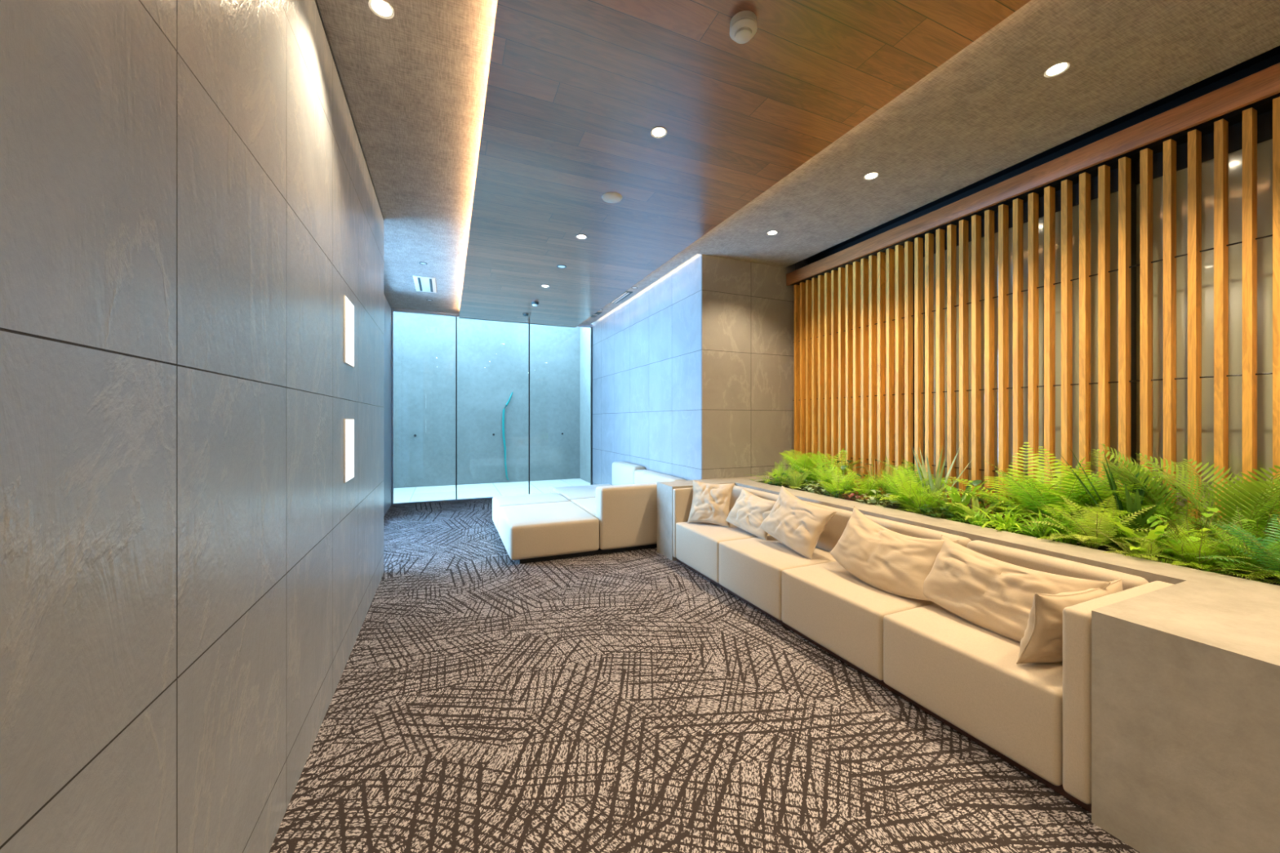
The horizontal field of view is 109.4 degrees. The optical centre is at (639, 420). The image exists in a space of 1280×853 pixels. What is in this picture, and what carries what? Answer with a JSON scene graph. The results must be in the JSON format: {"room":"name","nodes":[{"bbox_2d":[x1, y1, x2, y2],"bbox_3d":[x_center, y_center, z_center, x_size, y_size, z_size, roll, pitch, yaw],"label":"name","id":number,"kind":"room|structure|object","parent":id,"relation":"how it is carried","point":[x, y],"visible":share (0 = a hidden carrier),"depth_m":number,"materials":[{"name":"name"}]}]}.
{"room":"lobby","nodes":[
{"label":"lobby","id":0,"kind":"room"},
{"bbox_2d":[0,0,383,852],"bbox_3d":[-0.936,-0.205,0.307,0.480,3.060,7.700,0,0,-23],"label":"wall","id":1,"kind":"structure","parent":0,"point":[191,573],"depth_m":0.89,"materials":[{"name":"stone"}]},
{"bbox_2d":[343,294,354,367],"bbox_3d":[-1.618,-0.485,2.519,0.010,0.360,0.246,0,0,-23],"label":"light panel","id":2,"kind":"object","parent":1,"relation":"attached to","point":[348,308],"visible":1,"depth_m":2.49,"materials":[{"name":"white plastic"}]},
{"bbox_2d":[343,418,354,483],"bbox_3d":[-1.618,0.164,2.519,0.010,0.343,0.246,0,0,-23],"label":"light panel","id":3,"kind":"object","parent":1,"relation":"attached to","point":[348,424],"visible":1,"depth_m":2.49,"materials":[{"name":"white plastic"}]},
{"bbox_2d":[315,0,384,221],"bbox_3d":[-0.721,-1.742,0.399,0.018,0.016,7.700,0,0,-23],"label":"trim","id":4,"kind":"structure","parent":1,"relation":"attached to","point":[316,2],"depth_m":2.39,"materials":[{"name":"black paint"}]},
{"bbox_2d":[383,294,391,515],"bbox_3d":[-3.778,-0.205,6.585,0.190,3.060,1.080,0,0,-23],"label":"wall","id":5,"kind":"structure","parent":0,"point":[387,309],"depth_m":6.59,"materials":[{"name":"grey"}]},
{"bbox_2d":[316,0,497,314],"bbox_3d":[-1.201,-1.770,2.129,1.435,0.040,11.260,0,0,-23],"label":"ceiling","id":6,"kind":"structure","parent":0,"point":[415,81],"depth_m":2.62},
{"bbox_2d":[368,0,394,18],"bbox_3d":[-1.097,-1.750,1.923,0.096,0.008,0.096,0,0,-23],"label":"recessed light","id":7,"kind":"object","parent":6,"relation":"in","point":[381,8],"visible":1,"depth_m":1.92,"materials":[{"name":"grey paint"}]},
{"bbox_2d":[413,275,436,293],"bbox_3d":[-2.773,-1.746,5.851,0.250,0.008,0.700,0,0,-23],"label":"ceiling vent","id":8,"kind":"object","parent":6,"relation":"in","point":[424,284],"visible":1,"depth_m":5.82,"materials":[{"name":"white plastic"}]},
{"bbox_2d":[393,311,579,488],"bbox_3d":[-4.098,-1.675,9.203,6.300,6.000,0.255,0,0,-23],"label":"wall","id":9,"kind":"structure","parent":0,"point":[492,356],"depth_m":9.42,"materials":[{"name":"concrete"}]},
{"bbox_2d":[502,391,512,479],"bbox_3d":[-2.803,0.339,9.596,0.224,1.874,0.044,0,0,-23],"label":"hose","id":10,"kind":"object","parent":9,"relation":"attached to","point":[507,403],"visible":1,"depth_m":9.56,"materials":[{"name":"teal"}]},
{"bbox_2d":[579,327,591,483],"bbox_3d":[-0.891,-1.675,9.423,0.230,6.000,1.850,0,0,-23],"label":"wall","id":11,"kind":"structure","parent":0,"point":[584,333],"depth_m":9.79,"materials":[{"name":"paint"}]},
{"bbox_2d":[591,253,807,484],"bbox_3d":[0.600,-0.275,6.902,1.570,3.200,3.940,0,0,-23],"label":"wall pillar","id":12,"kind":"structure","parent":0,"point":[693,373],"depth_m":5.15,"materials":[{"name":"stone"}]},
{"bbox_2d":[391,307,592,504],"bbox_3d":[-2.390,-0.212,7.739,3.270,3.115,0.070,0,0,-23],"label":"window","id":13,"kind":"structure","parent":12,"relation":"attached to","point":[393,310],"depth_m":7.46,"materials":[{"name":"grey"}]},
{"bbox_2d":[268,478,1140,852],"bbox_3d":[-0.985,1.373,3.385,7.250,0.104,13.400,0,0,-23],"label":"floor","id":14,"kind":"structure","parent":0,"point":[483,700],"depth_m":1.91,"materials":[{"name":"carpet"}]},
{"bbox_2d":[492,461,686,564],"bbox_3d":[-0.724,0.972,5.513,1.957,0.706,2.310,0,0,-23],"label":"sofa","id":15,"kind":"object","parent":14,"relation":"on","point":[585,520],"visible":0.85,"depth_m":4.53,"materials":[{"name":"beige fabric"}]},
{"bbox_2d":[492,492,569,530],"bbox_3d":[-1.342,1.119,5.567,0.857,0.325,0.718,0,0,-23],"label":"seat cushion","id":16,"kind":"object","parent":15,"relation":"on","point":[529,499],"depth_m":5.48,"materials":[{"name":"beige fabric"}]},
{"bbox_2d":[497,501,599,559],"bbox_3d":[-0.991,1.119,4.743,0.857,0.326,1.084,0,0,-23],"label":"seat cushion","id":17,"kind":"object","parent":15,"relation":"on","point":[540,531],"depth_m":4.32,"materials":[{"name":"beige fabric"}]},
{"bbox_2d":[551,484,612,501],"bbox_3d":[-0.660,1.119,6.205,0.908,0.325,1.083,0,0,-23],"label":"seat cushion","id":18,"kind":"object","parent":15,"relation":"on","point":[571,492],"depth_m":6.12,"materials":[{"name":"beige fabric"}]},
{"bbox_2d":[570,497,595,517],"bbox_3d":[-0.246,1.119,5.237,0.909,0.325,1.028,0,0,-23],"label":"seat cushion","id":19,"kind":"object","parent":15,"relation":"on","point":[588,504],"depth_m":5.22,"materials":[{"name":"beige fabric"}]},
{"bbox_2d":[672,484,1173,813],"bbox_3d":[1.212,0.982,3.013,0.699,0.685,3.008,0,0,-23],"label":"sofa","id":20,"kind":"object","parent":14,"relation":"on","point":[1036,717],"visible":0.56,"depth_m":2.07,"materials":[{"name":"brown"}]},
{"bbox_2d":[687,480,734,528],"bbox_3d":[0.645,0.757,4.136,0.404,0.383,0.206,0,0,28],"label":"throw pillow","id":21,"kind":"object","parent":20,"relation":"on","point":[710,502],"visible":0.98,"depth_m":4.08,"materials":[{"name":"beige fabric"}]},
{"bbox_2d":[675,521,770,582],"bbox_3d":[0.747,1.118,3.997,0.613,0.343,0.722,0,0,-23],"label":"seat cushion","id":22,"kind":"object","parent":20,"relation":"on","point":[697,544],"depth_m":3.83,"materials":[{"name":"beige fabric"}]},
{"bbox_2d":[726,487,776,540],"bbox_3d":[0.953,0.775,3.811,0.215,0.346,0.516,0,0,-23],"label":"throw pillow","id":23,"kind":"object","parent":20,"relation":"on","point":[749,510],"visible":0.75,"depth_m":3.76,"materials":[{"name":"beige fabric"}]},
{"bbox_2d":[719,535,835,620],"bbox_3d":[1.030,1.118,3.334,0.614,0.344,0.724,0,0,-23],"label":"seat cushion","id":24,"kind":"object","parent":20,"relation":"on","point":[752,568],"depth_m":3.18,"materials":[{"name":"beige fabric"}]},
{"bbox_2d":[759,485,837,559],"bbox_3d":[1.138,0.732,3.324,0.235,0.431,0.614,0,0,-23],"label":"throw pillow","id":25,"kind":"object","parent":20,"relation":"on","point":[797,524],"visible":1,"depth_m":3.23,"materials":[{"name":"beige fabric"}]},
{"bbox_2d":[782,560,934,679],"bbox_3d":[1.315,1.118,2.668,0.614,0.344,0.730,0,0,-23],"label":"seat cushion","id":26,"kind":"object","parent":20,"relation":"on","point":[822,601],"depth_m":2.49,"materials":[{"name":"beige fabric"}]},
{"bbox_2d":[829,506,959,600],"bbox_3d":[1.400,0.751,2.601,0.246,0.390,0.689,0,0,-23],"label":"throw pillow","id":27,"kind":"object","parent":20,"relation":"on","point":[886,560],"visible":0.89,"depth_m":2.52,"materials":[{"name":"beige fabric"}]},
{"bbox_2d":[883,603,1062,786],"bbox_3d":[1.595,1.117,2.011,0.614,0.343,0.702,0,0,-23],"label":"seat cushion","id":28,"kind":"object","parent":20,"relation":"on","point":[966,673],"depth_m":1.84,"materials":[{"name":"beige fabric"}]},
{"bbox_2d":[923,534,1111,642],"bbox_3d":[1.634,0.778,2.070,0.211,0.336,0.694,0,0,-21],"label":"throw pillow","id":29,"kind":"object","parent":20,"relation":"on","point":[996,596],"visible":0.72,"depth_m":2.05,"materials":[{"name":"beige fabric"}]},
{"bbox_2d":[1016,578,1122,663],"bbox_3d":[1.703,0.795,1.795,0.504,0.305,0.152,0,0,-18],"label":"throw pillow","id":30,"kind":"object","parent":20,"relation":"on","point":[1042,642],"visible":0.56,"depth_m":1.71,"materials":[{"name":"beige fabric"}]},
{"bbox_2d":[657,474,1279,852],"bbox_3d":[2.073,0.976,2.267,1.685,0.698,5.739,0,0,-23],"label":"trough","id":31,"kind":"object","parent":14,"relation":"on","point":[1185,674],"visible":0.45,"depth_m":1.36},
{"bbox_2d":[770,482,1279,586],"bbox_3d":[2.281,0.897,2.933,0.700,0.455,4.000,0,0,-23],"label":"soil","id":32,"kind":"object","parent":31,"relation":"in","point":[895,506],"visible":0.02,"depth_m":2.78,"materials":[{"name":"brown soil"}]},
{"bbox_2d":[750,470,782,484],"bbox_3d":[1.264,0.599,4.641,0.381,0.162,0.271,0,0,-37],"label":"grass plant","id":33,"kind":"object","parent":32,"relation":"on","point":[782,470],"visible":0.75,"depth_m":4.62,"materials":[{"name":"green plant"}]},
{"bbox_2d":[766,472,791,487],"bbox_3d":[1.384,0.594,4.399,0.283,0.162,0.254,0,0,-23],"label":"leafy plant","id":34,"kind":"object","parent":32,"relation":"on","point":[783,473],"visible":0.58,"depth_m":4.40,"materials":[{"name":"green plant"}]},
{"bbox_2d":[751,459,811,489],"bbox_3d":[1.410,0.541,4.571,0.687,0.323,0.531,0,0,44],"label":"fern","id":35,"kind":"object","parent":32,"relation":"on","point":[775,471],"visible":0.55,"depth_m":4.59,"materials":[{"name":"green plant"}]},
{"bbox_2d":[776,467,817,489],"bbox_3d":[1.494,0.557,4.255,0.355,0.229,0.411,0,0,-14],"label":"fern","id":36,"kind":"object","parent":32,"relation":"on","point":[796,482],"visible":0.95,"depth_m":4.27,"materials":[{"name":"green plant"}]},
{"bbox_2d":[785,462,822,487],"bbox_3d":[1.677,0.540,4.482,0.563,0.263,0.547,0,0,-23],"label":"fern","id":37,"kind":"object","parent":32,"relation":"on","point":[808,478],"visible":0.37,"depth_m":4.42,"materials":[{"name":"green plant"}]},
{"bbox_2d":[780,449,828,484],"bbox_3d":[1.675,0.494,4.658,0.499,0.355,0.578,0,0,-23],"label":"fern","id":38,"kind":"object","parent":32,"relation":"on","point":[802,458],"visible":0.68,"depth_m":4.55,"materials":[{"name":"green plant"}]},
{"bbox_2d":[797,479,826,494],"bbox_3d":[1.542,0.601,4.023,0.261,0.142,0.254,0,0,35],"label":"leafy plant","id":39,"kind":"object","parent":32,"relation":"on","point":[811,491],"visible":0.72,"depth_m":3.99,"materials":[{"name":"green plant"}]},
{"bbox_2d":[786,448,862,482],"bbox_3d":[1.768,0.474,4.351,0.570,0.396,0.673,0,0,-23],"label":"fern","id":40,"kind":"object","parent":32,"relation":"on","point":[830,464],"visible":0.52,"depth_m":4.37,"materials":[{"name":"green plant"}]},
{"bbox_2d":[800,462,860,493],"bbox_3d":[1.742,0.536,4.154,0.543,0.271,0.507,0,0,19],"label":"fern","id":41,"kind":"object","parent":32,"relation":"on","point":[824,477],"visible":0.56,"depth_m":4.15,"materials":[{"name":"green plant"}]},
{"bbox_2d":[823,488,853,498],"bbox_3d":[1.640,0.616,3.731,0.245,0.121,0.197,0,0,-23],"label":"leafy plant","id":42,"kind":"object","parent":32,"relation":"on","point":[837,495],"visible":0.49,"depth_m":3.72,"materials":[{"name":"green plant"}]},
{"bbox_2d":[817,466,863,497],"bbox_3d":[1.700,0.539,3.863,0.538,0.266,0.511,0,0,-23],"label":"fern","id":43,"kind":"object","parent":32,"relation":"on","point":[832,487],"visible":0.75,"depth_m":3.79,"materials":[{"name":"green plant"}]},
{"bbox_2d":[811,460,873,490],"bbox_3d":[1.887,0.516,4.086,0.514,0.311,0.574,0,0,-11],"label":"leafy plant","id":44,"kind":"object","parent":32,"relation":"on","point":[842,467],"visible":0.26,"depth_m":4.10,"materials":[{"name":"green plant"}]},
{"bbox_2d":[841,491,871,504],"bbox_3d":[1.735,0.625,3.577,0.255,0.109,0.252,0,0,-23],"label":"leafy plant","id":45,"kind":"object","parent":32,"relation":"on","point":[855,496],"visible":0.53,"depth_m":3.56,"materials":[{"name":"red plant"}]},
{"bbox_2d":[837,466,890,501],"bbox_3d":[1.859,0.540,3.710,0.488,0.263,0.444,0,0,10],"label":"fern","id":46,"kind":"object","parent":32,"relation":"on","point":[858,488],"visible":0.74,"depth_m":3.71,"materials":[{"name":"green plant"}]},
{"bbox_2d":[849,455,893,497],"bbox_3d":[2.025,0.478,3.863,0.513,0.405,0.693,0,0,12],"label":"fern","id":47,"kind":"object","parent":32,"relation":"on","point":[872,469],"visible":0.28,"depth_m":3.84,"materials":[{"name":"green plant"}]},
{"bbox_2d":[857,489,901,506],"bbox_3d":[1.806,0.609,3.409,0.285,0.165,0.275,0,0,-23],"label":"leafy plant","id":48,"kind":"object","parent":32,"relation":"on","point":[877,502],"visible":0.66,"depth_m":3.39,"materials":[{"name":"green plant"}]},
{"bbox_2d":[856,457,932,509],"bbox_3d":[2.049,0.496,3.633,0.597,0.376,0.758,0,0,26],"label":"fern","id":49,"kind":"object","parent":32,"relation":"on","point":[884,487],"visible":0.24,"depth_m":3.63,"materials":[{"name":"green plant"}]},
{"bbox_2d":[860,465,952,511],"bbox_3d":[1.974,0.510,3.303,0.594,0.321,0.591,0,0,-23],"label":"fern","id":50,"kind":"object","parent":32,"relation":"on","point":[893,488],"visible":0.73,"depth_m":3.32,"materials":[{"name":"green plant"}]},
{"bbox_2d":[875,456,970,492],"bbox_3d":[2.128,0.473,3.547,0.540,0.396,0.657,0,0,-23],"label":"fern","id":51,"kind":"object","parent":32,"relation":"on","point":[916,477],"visible":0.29,"depth_m":3.47,"materials":[{"name":"green plant"}]},
{"bbox_2d":[889,480,957,515],"bbox_3d":[1.982,0.542,3.198,0.452,0.260,0.473,0,0,29],"label":"fern","id":52,"kind":"object","parent":32,"relation":"on","point":[920,502],"visible":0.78,"depth_m":3.12,"materials":[{"name":"green plant"}]},
{"bbox_2d":[918,504,964,521],"bbox_3d":[1.964,0.614,2.965,0.273,0.117,0.283,0,0,21],"label":"leafy plant","id":53,"kind":"object","parent":32,"relation":"on","point":[942,513],"visible":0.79,"depth_m":2.97,"materials":[{"name":"green plant"}]},
{"bbox_2d":[911,447,973,513],"bbox_3d":[2.138,0.425,3.290,0.398,0.509,0.312,0,0,-9],"label":"snake plant","id":54,"kind":"object","parent":32,"relation":"on","point":[938,479],"visible":0.68,"depth_m":3.23,"materials":[{"name":"green plant"}]},
{"bbox_2d":[903,485,982,520],"bbox_3d":[2.110,0.556,3.063,0.435,0.232,0.456,0,0,-23],"label":"fern","id":55,"kind":"object","parent":32,"relation":"on","point":[953,517],"visible":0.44,"depth_m":3.01,"materials":[{"name":"green plant"}]},
{"bbox_2d":[916,480,1007,517],"bbox_3d":[2.193,0.533,3.098,0.580,0.294,0.490,0,0,-23],"label":"fern","id":56,"kind":"object","parent":32,"relation":"on","point":[956,497],"visible":0.44,"depth_m":3.04,"materials":[{"name":"green plant"}]},
{"bbox_2d":[947,507,1010,529],"bbox_3d":[2.080,0.640,2.782,0.338,0.218,0.346,0,0,-42],"label":"grass plant","id":57,"kind":"object","parent":32,"relation":"on","point":[975,522],"visible":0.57,"depth_m":2.78,"materials":[{"name":"green plant"}]},
{"bbox_2d":[939,493,1031,525],"bbox_3d":[2.116,0.573,2.889,0.440,0.214,0.467,0,0,-10],"label":"fern","id":58,"kind":"object","parent":32,"relation":"on","point":[975,500],"visible":0.55,"depth_m":2.89,"materials":[{"name":"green plant"}]},
{"bbox_2d":[961,480,1026,520],"bbox_3d":[2.382,0.544,3.036,0.444,0.286,0.487,0,0,22],"label":"leafy plant","id":59,"kind":"object","parent":32,"relation":"on","point":[975,482],"visible":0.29,"depth_m":3.01,"materials":[{"name":"green plant"}]},
{"bbox_2d":[965,503,1042,533],"bbox_3d":[2.145,0.615,2.656,0.465,0.290,0.435,0,0,19],"label":"grass plant","id":60,"kind":"object","parent":32,"relation":"on","point":[1000,521],"visible":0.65,"depth_m":2.63,"materials":[{"name":"green plant"}]},
{"bbox_2d":[935,442,1095,525],"bbox_3d":[2.350,0.409,2.895,0.644,0.526,0.798,0,0,-23],"label":"fern","id":61,"kind":"object","parent":32,"relation":"on","point":[1052,484],"visible":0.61,"depth_m":2.94,"materials":[{"name":"green plant"}]},
{"bbox_2d":[1000,510,1072,542],"bbox_3d":[2.186,0.612,2.493,0.383,0.276,0.350,0,0,-23],"label":"grass plant","id":62,"kind":"object","parent":32,"relation":"on","point":[1037,533],"visible":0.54,"depth_m":2.48,"materials":[{"name":"green plant"}]},
{"bbox_2d":[961,462,1125,535],"bbox_3d":[2.425,0.446,2.712,0.636,0.451,0.701,0,0,-16],"label":"fern","id":63,"kind":"object","parent":32,"relation":"on","point":[1029,502],"visible":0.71,"depth_m":2.62,"materials":[{"name":"green plant"}]},
{"bbox_2d":[1022,501,1124,549],"bbox_3d":[2.274,0.559,2.446,0.379,0.226,0.396,0,0,16],"label":"fern","id":64,"kind":"object","parent":32,"relation":"on","point":[1068,540],"visible":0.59,"depth_m":2.42,"materials":[{"name":"green plant"}]},
{"bbox_2d":[971,445,1188,519],"bbox_3d":[2.460,0.421,2.689,0.604,0.501,0.926,0,0,-23],"label":"fern","id":65,"kind":"object","parent":32,"relation":"on","point":[1067,510],"visible":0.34,"depth_m":2.83,"materials":[{"name":"green plant"}]},
{"bbox_2d":[1026,495,1174,549],"bbox_3d":[2.330,0.516,2.344,0.499,0.312,0.477,0,0,16],"label":"fern","id":66,"kind":"object","parent":32,"relation":"on","point":[1089,535],"visible":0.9,"depth_m":2.27,"materials":[{"name":"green plant"}]},
{"bbox_2d":[1001,460,1217,527],"bbox_3d":[2.590,0.446,2.533,0.754,0.452,0.719,0,0,10],"label":"fern","id":67,"kind":"object","parent":32,"relation":"on","point":[1082,477],"visible":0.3,"depth_m":2.50,"materials":[{"name":"green plant"}]},
{"bbox_2d":[1059,446,1171,551],"bbox_3d":[2.473,0.402,2.338,0.351,0.557,0.344,0,0,16],"label":"snake plant","id":68,"kind":"object","parent":32,"relation":"on","point":[1131,507],"visible":0.58,"depth_m":2.34,"materials":[{"name":"green plant"}]},
{"bbox_2d":[1056,502,1206,559],"bbox_3d":[2.476,0.560,2.308,0.551,0.224,0.600,0,0,-23],"label":"fern","id":69,"kind":"object","parent":32,"relation":"on","point":[1111,542],"visible":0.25,"depth_m":2.30,"materials":[{"name":"green plant"}]},
{"bbox_2d":[1088,444,1176,530],"bbox_3d":[2.646,0.401,2.433,0.461,0.540,0.442,0,0,-23],"label":"fern","id":70,"kind":"object","parent":32,"relation":"on","point":[1131,474],"visible":0.76,"depth_m":2.38,"materials":[{"name":"green plant"}]},
{"bbox_2d":[1082,525,1199,569],"bbox_3d":[2.348,0.584,2.123,0.392,0.176,0.392,0,0,-23],"label":"fern","id":71,"kind":"object","parent":32,"relation":"on","point":[1155,551],"visible":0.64,"depth_m":2.10,"materials":[{"name":"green plant"}]},
{"bbox_2d":[1085,507,1229,559],"bbox_3d":[2.481,0.565,2.174,0.465,0.230,0.467,0,0,18],"label":"fern","id":72,"kind":"object","parent":32,"relation":"on","point":[1129,531],"visible":0.42,"depth_m":2.15,"materials":[{"name":"green plant"}]},
{"bbox_2d":[1076,457,1243,531],"bbox_3d":[2.685,0.438,2.466,0.589,0.467,0.592,0,0,2],"label":"fern","id":73,"kind":"object","parent":32,"relation":"on","point":[1144,505],"visible":0.21,"depth_m":2.38,"materials":[{"name":"green plant"}]},
{"bbox_2d":[1093,494,1257,568],"bbox_3d":[2.611,0.528,2.238,0.646,0.332,0.560,0,0,-8],"label":"fern","id":74,"kind":"object","parent":32,"relation":"on","point":[1203,517],"visible":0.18,"depth_m":2.15,"materials":[{"name":"green plant"}]},
{"bbox_2d":[1120,507,1269,564],"bbox_3d":[2.561,0.542,2.092,0.474,0.260,0.344,0,0,13],"label":"leafy plant","id":75,"kind":"object","parent":32,"relation":"on","point":[1152,518],"visible":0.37,"depth_m":2.09,"materials":[{"name":"green plant"}]},
{"bbox_2d":[1120,513,1274,581],"bbox_3d":[2.428,0.562,1.984,0.397,0.267,0.465,0,0,-23],"label":"fern","id":76,"kind":"object","parent":32,"relation":"on","point":[1185,548],"visible":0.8,"depth_m":1.98,"materials":[{"name":"green plant"}]},
{"bbox_2d":[1135,453,1279,543],"bbox_3d":[2.755,0.425,2.154,0.481,0.492,0.596,0,0,-23],"label":"fern","id":77,"kind":"object","parent":32,"relation":"on","point":[1255,486],"visible":0.79,"depth_m":2.08,"materials":[{"name":"green plant"}]},
{"bbox_2d":[1145,480,1279,562],"bbox_3d":[2.791,0.492,2.037,0.577,0.416,0.726,0,0,-18],"label":"fern","id":78,"kind":"object","parent":32,"relation":"on","point":[1180,510],"visible":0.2,"depth_m":2.08,"materials":[{"name":"green plant"}]},
{"bbox_2d":[1149,506,1279,580],"bbox_3d":[2.567,0.530,1.944,0.440,0.284,0.535,0,0,-19],"label":"fern","id":79,"kind":"object","parent":32,"relation":"on","point":[1226,552],"visible":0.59,"depth_m":1.92,"materials":[{"name":"green plant"}]},
{"bbox_2d":[1185,519,1279,577],"bbox_3d":[2.752,0.539,1.940,0.544,0.265,0.606,0,0,-42],"label":"fern","id":80,"kind":"object","parent":32,"relation":"on","point":[1247,519],"visible":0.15,"depth_m":2.00,"materials":[{"name":"green plant"}]},
{"bbox_2d":[1195,514,1279,580],"bbox_3d":[2.562,0.529,1.771,0.456,0.286,0.477,0,0,-23],"label":"fern","id":81,"kind":"object","parent":32,"relation":"on","point":[1275,557],"visible":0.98,"depth_m":1.85,"materials":[{"name":"green plant"}]},
{"bbox_2d":[1210,511,1279,584],"bbox_3d":[2.664,0.540,1.755,0.544,0.298,0.546,0,0,-45],"label":"fern","id":82,"kind":"object","parent":32,"relation":"on","point":[1247,550],"visible":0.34,"depth_m":1.84,"materials":[{"name":"green plant"}]},
{"bbox_2d":[1235,486,1279,528],"bbox_3d":[2.881,0.476,1.898,0.453,0.390,0.490,0,0,-23],"label":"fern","id":83,"kind":"object","parent":32,"relation":"on","point":[1264,493],"visible":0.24,"depth_m":2.04,"materials":[{"name":"green plant"}]},
{"bbox_2d":[458,0,1031,327],"bbox_3d":[0.127,-1.696,2.697,1.975,0.012,11.260,0,0,-23],"label":"ceiling","id":84,"kind":"structure","parent":0,"point":[577,91],"depth_m":2.50,"materials":[{"name":"brown wood"}]},
{"bbox_2d":[531,301,538,306],"bbox_3d":[-1.506,-1.664,6.507,0.100,0.052,0.100,0,0,-23],"label":"ceiling sensor","id":85,"kind":"object","parent":84,"relation":"attached to","point":[534,304],"visible":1,"depth_m":6.47,"materials":[{"name":"grey plastic"}]},
{"bbox_2d":[556,264,566,268],"bbox_3d":[-0.863,-1.689,4.982,0.110,0.006,0.110,0,0,-23],"label":"fitting","id":86,"kind":"object","parent":84,"relation":"attached to","point":[560,266],"visible":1,"depth_m":4.98,"materials":[{"name":"grey"}]},
{"bbox_2d":[576,235,586,239],"bbox_3d":[-0.538,-1.690,4.177,0.096,0.008,0.096,0,0,-23],"label":"recessed light","id":87,"kind":"object","parent":84,"relation":"in","point":[584,237],"visible":1,"depth_m":4.18,"materials":[{"name":"grey paint"}]},
{"bbox_2d":[601,192,622,203],"bbox_3d":[-0.213,-1.682,3.440,0.158,0.016,0.158,0,0,-23],"label":"ceiling disc","id":88,"kind":"object","parent":84,"relation":"attached to","point":[610,197],"visible":1,"depth_m":3.42,"materials":[{"name":"white plastic"}]},
{"bbox_2d":[650,127,666,137],"bbox_3d":[0.111,-1.690,2.659,0.096,0.008,0.096,0,0,-23],"label":"recessed light","id":89,"kind":"object","parent":84,"relation":"in","point":[657,132],"visible":1,"depth_m":2.66,"materials":[{"name":"grey paint"}]},
{"bbox_2d":[728,10,757,44],"bbox_3d":[0.439,-1.656,1.924,0.116,0.068,0.116,0,0,-23],"label":"smoke detector","id":90,"kind":"object","parent":84,"relation":"attached to","point":[743,25],"visible":1,"depth_m":1.89,"materials":[{"name":"white plastic"}]},
{"bbox_2d":[580,0,1279,324],"bbox_3d":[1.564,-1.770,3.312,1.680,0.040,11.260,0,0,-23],"label":"ceiling","id":91,"kind":"structure","parent":0,"point":[991,108],"depth_m":2.53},
{"bbox_2d":[591,311,601,317],"bbox_3d":[-0.744,-1.745,7.502,0.120,0.010,0.380,0,0,-23],"label":"ceiling vent","id":92,"kind":"object","parent":91,"relation":"in","point":[597,313],"visible":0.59,"depth_m":7.49,"materials":[{"name":"grey metal"}]},
{"bbox_2d":[610,291,632,303],"bbox_3d":[-0.278,-1.745,6.461,0.120,0.010,0.660,0,0,-23],"label":"ceiling vent","id":93,"kind":"object","parent":91,"relation":"in","point":[625,294],"visible":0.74,"depth_m":6.43,"materials":[{"name":"grey metal"}]},
{"bbox_2d":[767,231,777,235],"bbox_3d":[1.236,-1.750,4.231,0.096,0.008,0.096,0,0,-23],"label":"recessed light","id":94,"kind":"object","parent":91,"relation":"in","point":[771,233],"visible":1,"depth_m":4.23,"materials":[{"name":"grey paint"}]},
{"bbox_2d":[863,172,878,180],"bbox_3d":[1.657,-1.750,3.246,0.096,0.008,0.096,0,0,-23],"label":"recessed light","id":95,"kind":"object","parent":91,"relation":"in","point":[868,176],"visible":1,"depth_m":3.24,"materials":[{"name":"grey paint"}]},
{"bbox_2d":[1044,62,1070,77],"bbox_3d":[2.079,-1.750,2.259,0.096,0.008,0.096,0,0,-23],"label":"recessed light","id":96,"kind":"object","parent":91,"relation":"in","point":[1056,69],"visible":1,"depth_m":2.26,"materials":[{"name":"grey paint"}]},
{"bbox_2d":[786,62,1279,285],"bbox_3d":[3.141,-1.615,1.851,0.032,0.130,7.335,0,0,-23],"label":"header beam","id":97,"kind":"structure","parent":0,"point":[1261,85],"depth_m":2.79,"materials":[{"name":"brown wood"}]},
{"bbox_2d":[807,53,1279,265],"bbox_3d":[3.448,-0.325,2.072,0.130,3.300,7.500,0,0,-23],"label":"wall","id":98,"kind":"structure","parent":0,"point":[1275,60],"depth_m":3.01,"materials":[{"name":"black paint"}]},
{"bbox_2d":[797,101,1272,284],"bbox_3d":[3.288,-1.617,1.914,0.288,0.075,7.335,0,0,-23],"label":"trim","id":99,"kind":"structure","parent":98,"relation":"attached to","point":[1268,107],"depth_m":2.71,"materials":[{"name":"black paint"}]},
{"bbox_2d":[790,93,1279,547],"bbox_3d":[2.569,-0.420,3.372,0.065,2.290,4.078,0,0,-23],"label":"screen","id":100,"kind":"object","parent":98,"relation":"attached to","point":[835,342],"visible":0.69,"depth_m":3.16,"materials":[{"name":"brown wood"}]},
{"bbox_2d":[876,110,1272,542],"bbox_3d":[3.366,-0.350,1.945,0.120,2.450,7.330,0,0,-23],"label":"wooden slats","id":101,"kind":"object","parent":98,"relation":"in","point":[1264,121],"depth_m":2.76,"materials":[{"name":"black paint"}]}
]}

